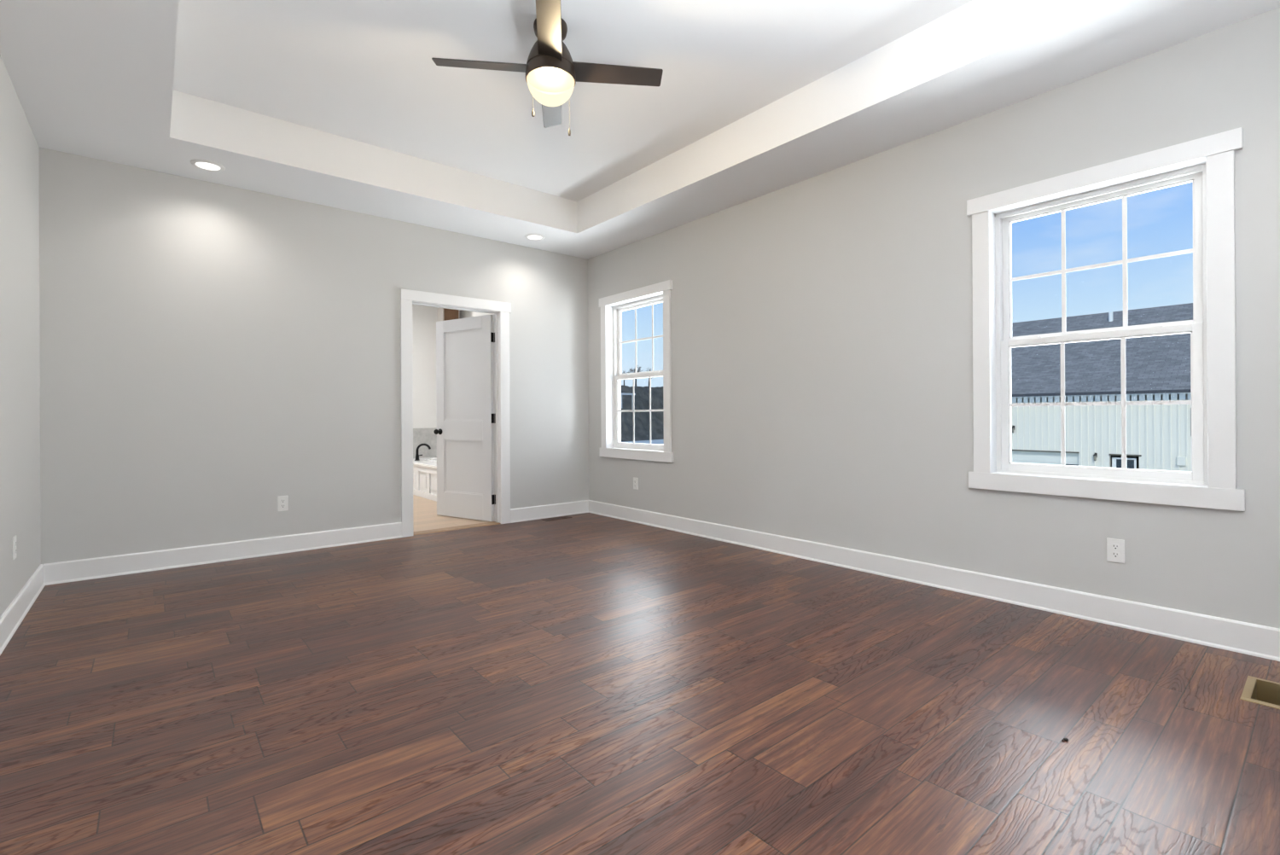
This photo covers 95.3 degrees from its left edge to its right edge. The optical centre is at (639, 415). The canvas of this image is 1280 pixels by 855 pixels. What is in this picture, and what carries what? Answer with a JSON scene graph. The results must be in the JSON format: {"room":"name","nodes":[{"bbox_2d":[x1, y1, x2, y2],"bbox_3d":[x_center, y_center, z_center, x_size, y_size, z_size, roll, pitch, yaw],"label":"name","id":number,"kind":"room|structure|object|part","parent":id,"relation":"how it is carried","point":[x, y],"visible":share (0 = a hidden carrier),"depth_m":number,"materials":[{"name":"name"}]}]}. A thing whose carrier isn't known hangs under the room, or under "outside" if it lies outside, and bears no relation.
{"room":"empty bedroom","nodes":[
{"label":"empty bedroom","id":0,"kind":"room"},
{"bbox_2d":[0,54,40,616],"bbox_3d":[-1.898,-0.498,1.337,0.120,3.300,5.923,0,0,-40],"label":"wall","id":1,"kind":"structure","parent":0,"point":[20,352],"depth_m":3.06,"materials":[{"name":"paint"}]},
{"bbox_2d":[12,535,16,559],"bbox_3d":[-3.155,0.668,2.944,0.008,0.115,0.070,0,0,-40],"label":"wall outlet","id":2,"kind":"object","parent":1,"relation":"attached to","point":[14,536],"visible":1,"depth_m":2.93,"materials":[{"name":"plastic"}]},
{"bbox_2d":[0,564,45,655],"bbox_3d":[-1.875,0.986,1.427,0.021,0.132,5.803,0,0,-40],"label":"baseboard","id":3,"kind":"structure","parent":1,"relation":"attached to","point":[15,613],"depth_m":2.99,"materials":[{"name":"white paint"}]},
{"bbox_2d":[39,147,588,564],"bbox_3d":[-2.241,-0.493,4.991,4.286,3.300,0.120,0,0,-40],"label":"wall","id":4,"kind":"structure","parent":0,"point":[212,353],"depth_m":4.33,"materials":[{"name":"paint"}]},
{"bbox_2d":[43,522,401,585],"bbox_3d":[-2.894,0.994,4.344,2.175,0.132,0.021,0,0,-40],"label":"baseboard","id":5,"kind":"structure","parent":4,"relation":"attached to","point":[84,569],"depth_m":4.17,"materials":[{"name":"white paint"}]},
{"bbox_2d":[277,495,288,511],"bbox_3d":[-2.743,0.678,4.481,0.070,0.115,0.008,0,0,-40],"label":"wall outlet","id":6,"kind":"object","parent":4,"relation":"attached to","point":[282,501],"visible":1,"depth_m":4.48,"materials":[{"name":"plastic"}]},
{"bbox_2d":[400,288,511,537],"bbox_3d":[-1.948,-0.019,5.717,1.046,2.150,0.904,0,0,-40],"label":"door","id":7,"kind":"structure","parent":4,"relation":"in","point":[473,353],"depth_m":5.75,"materials":[{"name":"white paint"}]},
{"bbox_3d":[-2.028,0.028,5.075,0.098,2.057,0.019,0,0,-40],"label":"casing","id":8,"kind":"part","parent":7,"relation":"part of","materials":[{"name":"white paint"}]},
{"bbox_3d":[-2.105,0.173,6.069,0.062,0.062,0.069,0,0,32],"label":"knob","id":9,"kind":"part","parent":7,"relation":"part of","materials":[{"name":"black metal"}]},
{"bbox_3d":[-1.670,-1.049,5.379,1.046,0.093,0.022,0,0,-40],"label":"head casing","id":10,"kind":"part","parent":7,"relation":"part of","materials":[{"name":"white paint"}]},
{"bbox_3d":[-1.793,-0.402,5.937,0.564,0.915,0.022,0,0,32],"label":"panel","id":11,"kind":"part","parent":7,"relation":"part of","materials":[{"name":"paint"}]},
{"bbox_3d":[-1.788,0.525,5.936,0.564,0.538,0.022,0,0,32],"label":"panel","id":12,"kind":"part","parent":7,"relation":"part of","materials":[{"name":"paint"}]},
{"bbox_3d":[-1.403,0.025,5.780,0.095,2.057,0.019,0,0,-40],"label":"casing","id":13,"kind":"part","parent":7,"relation":"part of","materials":[{"name":"white paint"}]},
{"bbox_3d":[-1.313,0.025,5.674,0.095,2.057,0.019,0,0,-40],"label":"casing","id":14,"kind":"part","parent":7,"relation":"part of","materials":[{"name":"white paint"}]},
{"bbox_2d":[510,500,588,523],"bbox_3d":[-0.912,0.985,6.003,0.931,0.132,0.021,0,0,-40],"label":"baseboard","id":15,"kind":"structure","parent":4,"relation":"attached to","point":[518,514],"depth_m":5.98,"materials":[{"name":"white paint"}]},
{"bbox_3d":[-0.907,1.044,5.998,0.931,0.015,0.007,0,0,-40],"label":"shoe molding","id":16,"kind":"part","parent":15,"relation":"part of","materials":[{"name":"white paint"}]},
{"bbox_2d":[412,304,438,458],"bbox_3d":[-3.831,-0.301,8.102,2.931,2.940,0.100,0,0,-40],"label":"wall","id":17,"kind":"structure","parent":0,"point":[424,318],"depth_m":8.59,"materials":[{"name":"paint"}]},
{"bbox_2d":[413,427,436,458],"bbox_3d":[-3.139,0.408,8.604,1.031,0.435,0.012,0,0,-40],"label":"backsplash","id":18,"kind":"structure","parent":17,"relation":"attached to","point":[427,436],"depth_m":8.58,"materials":[{"name":"grey stone"}]},
{"bbox_2d":[437,308,459,321],"bbox_3d":[-2.854,-1.066,8.715,0.260,1.060,0.220,0,0,-40],"label":"upper cabinet","id":19,"kind":"object","parent":17,"relation":"attached to","point":[444,314],"visible":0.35,"depth_m":8.62,"materials":[{"name":"brown wood"}]},
{"bbox_3d":[-2.792,-1.061,8.637,0.215,1.010,0.020,0,0,-40],"label":"cabinet door","id":20,"kind":"part","parent":19,"relation":"part of","materials":[{"name":"brown wood"}]},
{"bbox_2d":[472,311,494,444],"bbox_3d":[-1.540,-0.315,6.370,0.100,2.740,1.097,0,0,-40],"label":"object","id":21,"kind":"structure","parent":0,"point":[474,314],"depth_m":6.58,"materials":[{"name":"paint"}]},
{"bbox_2d":[628,364,642,386],"bbox_3d":[-0.863,-6.064,93.372,2.740,4.134,2.903,0,0,-13],"label":"bare tree","id":22,"kind":"object","parent":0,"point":[638,369],"visible":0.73,"depth_m":93.21,"materials":[{"name":"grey plant"}]},
{"bbox_2d":[0,494,1279,854],"bbox_3d":[-1.382,1.102,4.067,4.166,0.100,9.220,0,0,-40],"label":"floor","id":23,"kind":"structure","parent":0,"point":[584,683],"depth_m":2.04,"materials":[{"name":"brown wood"}]},
{"bbox_2d":[413,457,436,501],"bbox_3d":[-2.445,0.832,7.819,0.974,0.458,2.076,0,0,-40],"label":"bathtub","id":24,"kind":"object","parent":23,"relation":"on","point":[425,469],"visible":0.28,"depth_m":7.50,"materials":[{"name":"paint"}]},
{"bbox_2d":[414,443,430,460],"bbox_3d":[-2.994,0.507,8.043,0.214,0.234,0.068,0,0,-16],"label":"tub faucet","id":25,"kind":"object","parent":24,"relation":"on","point":[417,455],"visible":1,"depth_m":8.02,"materials":[{"name":"black metal"}]},
{"bbox_2d":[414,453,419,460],"bbox_3d":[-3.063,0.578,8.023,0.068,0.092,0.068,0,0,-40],"label":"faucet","id":26,"kind":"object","parent":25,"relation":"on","point":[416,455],"depth_m":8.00,"materials":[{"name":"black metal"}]},
{"bbox_3d":[-2.983,0.464,8.036,0.198,0.149,0.034,0,0,-9],"label":"spout","id":27,"kind":"part","parent":25,"relation":"part of","materials":[{"name":"black metal"}]},
{"bbox_2d":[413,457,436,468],"bbox_3d":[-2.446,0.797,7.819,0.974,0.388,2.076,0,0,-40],"label":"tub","id":28,"kind":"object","parent":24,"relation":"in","point":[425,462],"depth_m":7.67,"materials":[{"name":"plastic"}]},
{"bbox_2d":[541,516,572,521],"bbox_3d":[-0.844,1.048,5.920,0.300,0.005,0.110,0,0,-40],"label":"floor vent","id":29,"kind":"object","parent":23,"relation":"in","point":[560,517],"visible":1,"depth_m":5.91,"materials":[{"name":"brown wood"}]},
{"bbox_2d":[1240,675,1279,709],"bbox_3d":[2.335,1.110,2.154,0.288,0.164,0.143,0,0,-40],"label":"floor vent","id":30,"kind":"object","parent":23,"relation":"in","point":[1264,692],"visible":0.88,"depth_m":2.24,"materials":[{"name":"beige metal"}]},
{"bbox_2d":[0,0,1279,259],"bbox_3d":[-0.301,-1.925,2.760,4.166,0.460,5.803,0,0,-40],"label":"ceiling","id":31,"kind":"structure","parent":0,"point":[342,104],"depth_m":3.35,"materials":[{"name":"paint"}]},
{"bbox_2d":[190,159,225,171],"bbox_3d":[-2.906,-1.676,3.925,0.190,0.009,0.190,0,0,-40],"label":"recessed light","id":32,"kind":"object","parent":31,"relation":"in","point":[209,165],"visible":1,"depth_m":3.91,"materials":[{"name":"white plastic"}]},
{"bbox_2d":[524,233,545,240],"bbox_3d":[-0.995,-1.684,5.525,0.190,0.009,0.190,0,0,-40],"label":"recessed light","id":33,"kind":"object","parent":31,"relation":"in","point":[531,236],"visible":1,"depth_m":5.51,"materials":[{"name":"white plastic"}]},
{"bbox_2d":[431,0,663,135],"bbox_3d":[-0.455,-1.728,2.975,0.877,0.519,0.877,0,0,37],"label":"ceiling fan","id":34,"kind":"object","parent":31,"relation":"hanging from","point":[552,75],"visible":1,"depth_m":2.92,"materials":[{"name":"brown metal"}]},
{"bbox_3d":[-0.787,-1.758,2.931,0.479,0.037,0.117,0,0,-8],"label":"blade","id":35,"kind":"part","parent":34,"relation":"part of","materials":[{"name":"laminate"}]},
{"bbox_3d":[-0.412,-1.761,2.643,0.117,0.037,0.479,0,0,-8],"label":"blade","id":36,"kind":"part","parent":34,"relation":"part of","materials":[{"name":"laminate"}]},
{"bbox_3d":[-0.455,-1.649,2.975,0.237,0.122,0.237,0,0,-40],"label":"globe","id":37,"kind":"part","parent":34,"relation":"part of"},
{"bbox_3d":[-0.499,-1.760,3.306,0.117,0.037,0.479,0,0,-8],"label":"blade","id":38,"kind":"part","parent":34,"relation":"part of","materials":[{"name":"laminate"}]},
{"bbox_3d":[-0.124,-1.762,3.018,0.479,0.037,0.117,0,0,-8],"label":"blade","id":39,"kind":"part","parent":34,"relation":"part of","materials":[{"name":"laminate"}]},
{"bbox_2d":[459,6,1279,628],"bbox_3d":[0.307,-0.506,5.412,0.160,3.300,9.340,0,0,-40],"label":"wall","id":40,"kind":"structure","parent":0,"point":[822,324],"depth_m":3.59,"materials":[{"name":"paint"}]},
{"bbox_2d":[633,477,638,489],"bbox_3d":[-0.044,0.669,5.706,0.008,0.115,0.070,0,0,-40],"label":"wall outlet","id":41,"kind":"object","parent":40,"relation":"attached to","point":[635,480],"visible":1,"depth_m":5.70,"materials":[{"name":"plastic"}]},
{"bbox_2d":[599,279,673,462],"bbox_3d":[-0.004,-0.397,5.763,0.182,1.657,1.112,0,0,-40],"label":"window","id":42,"kind":"structure","parent":40,"relation":"in","point":[612,306],"depth_m":5.90,"materials":[{"name":"white paint"}]},
{"bbox_3d":[-0.375,-0.397,6.087,0.019,1.476,0.088,0,0,-40],"label":"casing","id":43,"kind":"part","parent":42,"relation":"part of","materials":[{"name":"white paint"}]},
{"bbox_3d":[-0.069,-1.181,5.713,0.024,0.088,1.112,0,0,-40],"label":"head casing","id":44,"kind":"part","parent":42,"relation":"part of","materials":[{"name":"white paint"}]},
{"bbox_3d":[-0.061,0.385,5.712,0.024,0.093,1.112,0,0,-40],"label":"sill casing","id":45,"kind":"part","parent":42,"relation":"part of","materials":[{"name":"white paint"}]},
{"bbox_3d":[0.035,-0.400,5.796,0.080,1.508,0.916,0,0,-40],"label":"frame","id":46,"kind":"part","parent":42,"relation":"part of","materials":[{"name":"plastic"}]},
{"bbox_3d":[0.020,-0.044,5.782,0.030,0.732,0.839,0,0,-40],"label":"sash","id":47,"kind":"part","parent":42,"relation":"part of","materials":[{"name":"plastic"}]},
{"bbox_3d":[0.044,-0.754,5.806,0.030,0.728,0.839,0,0,-40],"label":"sash","id":48,"kind":"part","parent":42,"relation":"part of","materials":[{"name":"plastic"}]},
{"bbox_3d":[0.249,-0.401,5.342,0.019,1.476,0.088,0,0,-40],"label":"casing","id":49,"kind":"part","parent":42,"relation":"part of","materials":[{"name":"white paint"}]},
{"bbox_2d":[588,500,1279,661],"bbox_3d":[1.303,0.972,4.088,0.021,0.132,5.803,0,0,-40],"label":"baseboard","id":50,"kind":"structure","parent":40,"relation":"attached to","point":[1235,636],"depth_m":3.22,"materials":[{"name":"white paint"}]},
{"bbox_2d":[966,127,1245,511],"bbox_3d":[2.313,-0.412,2.995,0.182,1.657,1.108,0,0,-40],"label":"window","id":51,"kind":"structure","parent":40,"relation":"in","point":[1207,162],"depth_m":2.88,"materials":[{"name":"white paint"}]},
{"bbox_3d":[1.944,-0.412,3.317,0.019,1.476,0.088,0,0,-40],"label":"casing","id":52,"kind":"part","parent":51,"relation":"part of","materials":[{"name":"white paint"}]},
{"bbox_3d":[2.352,-0.415,3.028,0.080,1.508,0.912,0,0,-40],"label":"frame","id":53,"kind":"part","parent":51,"relation":"part of","materials":[{"name":"plastic"}]},
{"bbox_3d":[2.338,-0.059,3.014,0.030,0.732,0.835,0,0,-40],"label":"sash","id":54,"kind":"part","parent":51,"relation":"part of","materials":[{"name":"plastic"}]},
{"bbox_3d":[2.362,-0.769,3.038,0.030,0.728,0.835,0,0,-40],"label":"sash","id":55,"kind":"part","parent":51,"relation":"part of","materials":[{"name":"plastic"}]},
{"bbox_3d":[2.248,-1.196,2.946,0.024,0.088,1.108,0,0,-40],"label":"head casing","id":56,"kind":"part","parent":51,"relation":"part of","materials":[{"name":"white paint"}]},
{"bbox_3d":[2.257,0.370,2.944,0.024,0.093,1.108,0,0,-40],"label":"sill casing","id":57,"kind":"part","parent":51,"relation":"part of","materials":[{"name":"white paint"}]},
{"bbox_3d":[2.565,-0.416,2.575,0.019,1.476,0.088,0,0,-40],"label":"casing","id":58,"kind":"part","parent":51,"relation":"part of","materials":[{"name":"white paint"}]},
{"bbox_2d":[1106,537,1124,563],"bbox_3d":[2.336,0.665,2.864,0.008,0.115,0.070,0,0,-40],"label":"wall outlet","id":59,"kind":"object","parent":40,"relation":"attached to","point":[1115,548],"visible":1,"depth_m":2.86,"materials":[{"name":"plastic"}]},
{"bbox_2d":[1111,551,1119,558],"bbox_3d":[2.334,0.685,2.862,0.002,0.027,0.033,0,0,-40],"label":"receptacle","id":60,"kind":"object","parent":59,"relation":"attached to","point":[1114,554],"depth_m":2.86,"materials":[{"name":"plastic"}]},
{"bbox_2d":[1111,543,1119,549],"bbox_3d":[2.333,0.646,2.862,0.002,0.027,0.033,0,0,-40],"label":"receptacle","id":61,"kind":"object","parent":59,"relation":"attached to","point":[1114,546],"depth_m":2.86,"materials":[{"name":"plastic"}]},
{"label":"outside","id":62,"kind":"structure","parent":0,"visible":0},
{"bbox_2d":[621,439,663,444],"bbox_3d":[-1.412,3.762,64.012,200.000,0.500,220.000,0,0,-40],"label":"ground","id":63,"kind":"structure","parent":62,"point":[654,441],"depth_m":75.34,"materials":[{"name":"white"}]},
{"bbox_2d":[1011,302,1192,471],"bbox_3d":[24.564,-0.904,27.747,14.300,8.490,23.600,0,0,-40],"label":"neighbor house","id":64,"kind":"structure","parent":63,"relation":"on","point":[1158,367],"depth_m":24.80,"materials":[{"name":"white"}]},
{"bbox_2d":[1093,452,1097,460],"bbox_3d":[18.817,1.727,24.120,0.188,0.356,0.156,0,0,-40],"label":"wall lantern","id":65,"kind":"object","parent":64,"relation":"attached to","point":[1095,456],"visible":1,"depth_m":24.09,"materials":[{"name":"metal"}]},
{"bbox_3d":[19.483,2.253,23.684,0.020,0.920,0.220,0,0,-40],"label":"door pane","id":66,"kind":"part","parent":64,"relation":"part of","materials":[{"name":"black glass"}]},
{"bbox_3d":[19.594,2.545,23.599,0.050,1.635,0.770,0,0,-40],"label":"door","id":67,"kind":"part","parent":64,"relation":"part of","materials":[{"name":"white"}]},
{"bbox_3d":[19.701,2.252,23.423,0.020,0.920,0.220,0,0,-40],"label":"door pane","id":68,"kind":"part","parent":64,"relation":"part of","materials":[{"name":"black glass"}]},
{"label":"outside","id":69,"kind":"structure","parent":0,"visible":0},
{"bbox_2d":[620,384,663,442],"bbox_3d":[-6.806,-0.819,101.582,80.000,8.892,45.500,0,0,-40],"label":"house roof","id":70,"kind":"object","parent":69,"point":[642,397],"visible":0.12,"depth_m":87.01,"materials":[{"name":"grey"}]},
{"bbox_2d":[620,392,635,409],"bbox_3d":[-5.173,-1.420,82.183,11.600,3.540,0.250,0,0,-40],"label":"guard rail","id":71,"kind":"object","parent":70,"relation":"on","point":[621,393],"visible":0.22,"depth_m":84.75,"materials":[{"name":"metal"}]}
]}

